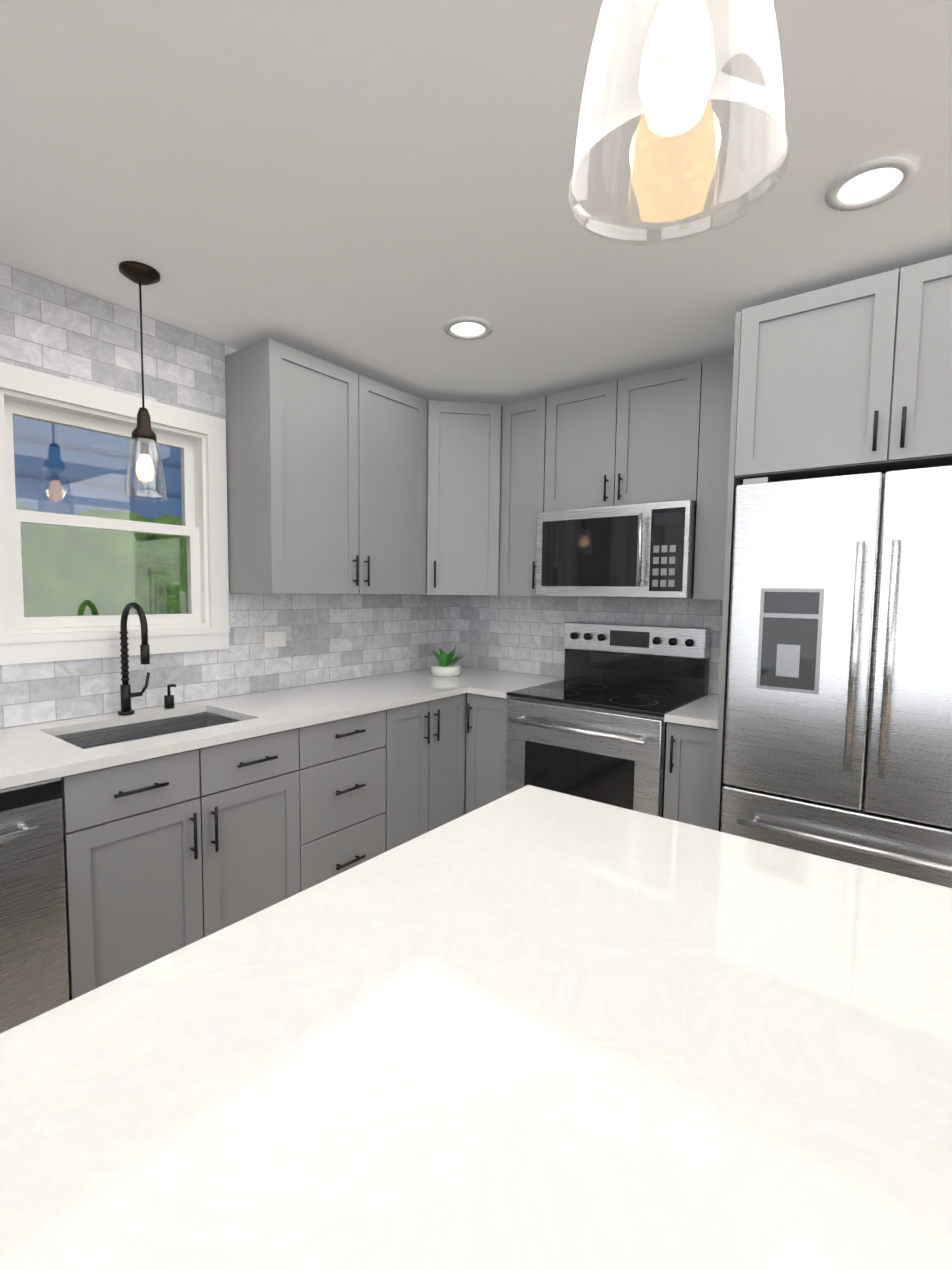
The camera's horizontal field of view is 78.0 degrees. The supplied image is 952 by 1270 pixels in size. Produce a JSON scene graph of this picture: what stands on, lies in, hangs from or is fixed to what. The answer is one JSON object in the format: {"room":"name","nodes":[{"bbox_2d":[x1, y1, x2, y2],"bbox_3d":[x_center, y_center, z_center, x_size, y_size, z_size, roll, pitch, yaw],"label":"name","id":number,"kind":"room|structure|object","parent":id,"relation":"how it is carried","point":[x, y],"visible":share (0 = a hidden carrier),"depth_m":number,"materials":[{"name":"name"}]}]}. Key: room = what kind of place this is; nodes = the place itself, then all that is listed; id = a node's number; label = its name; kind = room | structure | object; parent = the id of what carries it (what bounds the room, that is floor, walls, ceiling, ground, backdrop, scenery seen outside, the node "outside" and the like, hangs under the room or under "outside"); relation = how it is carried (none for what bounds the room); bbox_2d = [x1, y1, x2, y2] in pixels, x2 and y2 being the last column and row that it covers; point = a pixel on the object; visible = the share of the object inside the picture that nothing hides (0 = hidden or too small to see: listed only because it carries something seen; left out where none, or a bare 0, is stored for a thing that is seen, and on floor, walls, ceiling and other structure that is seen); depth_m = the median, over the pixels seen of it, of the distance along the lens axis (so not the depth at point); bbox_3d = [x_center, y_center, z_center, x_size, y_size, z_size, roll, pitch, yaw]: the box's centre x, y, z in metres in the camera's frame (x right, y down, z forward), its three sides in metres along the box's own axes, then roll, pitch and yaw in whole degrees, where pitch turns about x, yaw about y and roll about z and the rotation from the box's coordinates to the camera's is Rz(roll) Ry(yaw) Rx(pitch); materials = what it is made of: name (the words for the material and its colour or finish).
{"room":"kitchen","nodes":[
{"label":"kitchen","id":0,"kind":"room"},
{"bbox_2d":[225,346,708,694],"bbox_3d":[3.801,-0.065,3.982,6.396,2.440,19.009,4,5,37],"label":"wall","id":1,"kind":"structure","parent":0,"point":[229,350],"depth_m":2.55,"materials":[{"name":"paint"}]},
{"bbox_2d":[0,362,229,664],"bbox_3d":[-1.399,-0.416,2.263,0.150,0.990,0.860,4,5,37],"label":"window","id":2,"kind":"structure","parent":1,"relation":"in","point":[199,441],"depth_m":2.23,"materials":[{"name":"clear glass"}]},
{"bbox_2d":[0,263,451,728],"bbox_3d":[-1.302,-0.469,2.298,0.011,1.522,3.798,4,5,37],"label":"tile backsplash","id":3,"kind":"structure","parent":1,"relation":"attached to","point":[50,327],"depth_m":2.39,"materials":[{"name":"tile"}]},
{"bbox_2d":[264,631,285,647],"bbox_3d":[-0.954,0.020,2.790,0.005,0.075,0.115,4,5,37],"label":"outlet","id":4,"kind":"object","parent":3,"relation":"attached to","point":[275,639],"visible":1,"depth_m":2.77,"materials":[{"name":"white plastic"}]},
{"bbox_2d":[225,338,426,594],"bbox_3d":[-0.664,-0.706,2.829,0.364,1.015,0.938,4,5,37],"label":"upper cabinet","id":5,"kind":"object","parent":1,"relation":"attached to","point":[326,477],"visible":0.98,"depth_m":2.57,"materials":[{"name":"grey wood"}]},
{"bbox_2d":[423,400,501,595],"bbox_3d":[-0.097,-0.737,3.364,0.618,1.015,0.618,4,5,37],"label":"upper cabinet","id":6,"kind":"object","parent":1,"relation":"attached to","point":[463,479],"visible":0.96,"depth_m":3.13,"materials":[{"name":"grey wood"}]},
{"bbox_2d":[452,595,722,694],"bbox_3d":[0.546,0.016,3.304,1.740,0.459,0.010,4,5,37],"label":"tile backsplash","id":7,"kind":"structure","parent":1,"relation":"attached to","point":[520,634],"depth_m":3.42,"materials":[{"name":"tile"}]},
{"bbox_2d":[499,354,733,599],"bbox_3d":[0.721,-0.693,2.905,1.258,1.015,0.364,4,5,37],"label":"upper cabinet","id":8,"kind":"object","parent":1,"relation":"attached to","point":[659,436],"visible":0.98,"depth_m":2.73,"materials":[{"name":"grey wood"}]},
{"bbox_2d":[536,500,696,598],"bbox_3d":[0.711,-0.395,2.874,0.759,0.421,0.454,4,5,37],"label":"microwave","id":9,"kind":"object","parent":8,"relation":"attached to","point":[645,550],"visible":0.98,"depth_m":2.69,"materials":[{"name":"silver metal"}]},
{"bbox_2d":[0,0,951,405],"bbox_3d":[3.996,-1.351,4.188,6.320,0.100,19.700,4,5,37],"label":"ceiling","id":10,"kind":"structure","parent":0,"point":[378,190],"depth_m":1.49,"materials":[{"name":"paint"}]},
{"bbox_2d":[119,261,166,500],"bbox_3d":[-1.119,-0.835,1.973,0.130,0.743,0.130,4,5,37],"label":"light","id":11,"kind":"object","parent":10,"relation":"hanging from","point":[140,274],"visible":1,"depth_m":1.96,"materials":[{"name":"brown metal"}]},
{"bbox_2d":[443,316,492,339],"bbox_3d":[-0.032,-1.214,2.330,0.196,0.010,0.196,4,5,37],"label":"recessed light","id":12,"kind":"object","parent":10,"relation":"in","point":[468,328],"visible":1,"depth_m":2.32,"materials":[{"name":"white plastic"}]},
{"bbox_2d":[568,0,789,245],"bbox_3d":[0.151,-0.705,0.410,0.154,0.743,0.154,4,5,37],"label":"pendant light","id":13,"kind":"object","parent":10,"relation":"hanging from","point":[677,69],"visible":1,"depth_m":0.42,"materials":[{"name":"clear glass"}]},
{"bbox_2d":[825,156,917,210],"bbox_3d":[0.997,-1.139,1.488,0.196,0.010,0.196,4,5,37],"label":"recessed light","id":14,"kind":"object","parent":10,"relation":"in","point":[871,183],"visible":1,"depth_m":1.48,"materials":[{"name":"white plastic"}]},
{"bbox_3d":[1.098,1.404,0.507,6.200,0.060,3.930,4,5,37],"label":"floor","id":15,"kind":"structure","parent":0,"visible":0},
{"bbox_2d":[0,777,68,1032],"bbox_3d":[-1.523,0.822,1.547,0.650,0.880,0.600,4,5,37],"label":"dishwasher","id":16,"kind":"object","parent":15,"relation":"on","point":[34,978],"visible":0.67,"depth_m":1.55,"materials":[{"name":"silver metal"}]},
{"bbox_2d":[196,707,399,925],"bbox_3d":[-0.778,0.755,2.599,0.618,0.882,0.568,4,5,37],"label":"base cabinet","id":17,"kind":"object","parent":15,"relation":"on","point":[279,815],"depth_m":2.20,"materials":[{"name":"grey wood"}]},
{"bbox_2d":[400,693,467,844],"bbox_3d":[-0.472,0.730,3.000,0.618,0.882,0.560,4,5,37],"label":"base cabinet","id":18,"kind":"object","parent":15,"relation":"on","point":[432,732],"depth_m":2.82,"materials":[{"name":"grey wood"}]},
{"bbox_2d":[0,666,526,789],"bbox_3d":[-1.068,0.423,2.167,0.640,0.230,3.810,4,5,37],"label":"countertop","id":19,"kind":"structure","parent":18,"relation":"on","point":[34,753],"depth_m":2.21,"materials":[{"name":"white stone"}]},
{"bbox_2d":[118,602,175,715],"bbox_3d":[-1.214,0.088,2.223,0.212,0.426,0.205,4,5,37],"label":"faucet","id":20,"kind":"object","parent":19,"relation":"on","point":[126,694],"visible":1,"depth_m":2.20,"materials":[{"name":"metal"}]},
{"bbox_2d":[431,646,469,676],"bbox_3d":[-0.171,0.149,3.335,0.270,0.170,0.244,4,5,37],"label":"potted plant","id":21,"kind":"object","parent":19,"relation":"on","point":[445,667],"visible":1,"depth_m":3.30,"materials":[{"name":"white plastic"}]},
{"bbox_2d":[0,785,951,1269],"bbox_3d":[0.023,0.912,0.357,1.235,0.914,1.960,4,5,37],"label":"kitchen island","id":22,"kind":"object","parent":15,"relation":"on","point":[528,1027],"visible":1,"depth_m":0.58,"materials":[{"name":"white stone"}]},
{"bbox_2d":[465,693,717,829],"bbox_3d":[0.619,0.752,2.891,1.247,0.882,0.652,4,5,37],"label":"base cabinet","id":23,"kind":"object","parent":15,"relation":"on","point":[690,775],"visible":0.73,"depth_m":2.39,"materials":[{"name":"grey wood"}]},
{"bbox_2d":[464,674,563,698],"bbox_3d":[0.246,0.270,3.139,0.216,0.030,0.660,4,5,37],"label":"countertop","id":24,"kind":"structure","parent":23,"relation":"on","point":[495,687],"depth_m":3.08,"materials":[{"name":"white stone"}]},
{"bbox_2d":[664,694,718,728],"bbox_3d":[1.036,0.323,2.554,0.213,0.030,0.640,4,5,37],"label":"countertop","id":25,"kind":"structure","parent":23,"relation":"on","point":[702,712],"depth_m":2.38,"materials":[{"name":"white stone"}]},
{"bbox_2d":[506,622,709,817],"bbox_3d":[0.615,0.579,2.835,0.757,1.235,0.691,4,5,37],"label":"range oven","id":26,"kind":"object","parent":15,"relation":"on","point":[592,725],"visible":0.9,"depth_m":2.73,"materials":[{"name":"silver metal"}]},
{"bbox_2d":[713,255,951,831],"bbox_3d":[1.464,0.062,2.142,0.921,2.390,0.752,4,5,37],"label":"tall cabinet","id":27,"kind":"object","parent":15,"relation":"on","point":[851,377],"visible":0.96,"depth_m":1.89,"materials":[{"name":"grey wood"}]},
{"bbox_2d":[721,465,951,887],"bbox_3d":[1.445,0.356,2.136,0.863,1.803,0.774,4,5,37],"label":"refrigerator","id":28,"kind":"object","parent":15,"relation":"on","point":[838,735],"visible":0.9,"depth_m":1.90,"materials":[{"name":"silver metal"}]},
{"label":"outside","id":29,"kind":"structure","parent":0,"visible":0},
{"bbox_2d":[12,415,187,616],"bbox_3d":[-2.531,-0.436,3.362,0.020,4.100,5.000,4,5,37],"label":"window glass","id":30,"kind":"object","parent":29,"point":[42,457],"depth_m":3.58,"materials":[{"name":"clear glass"}]}
]}

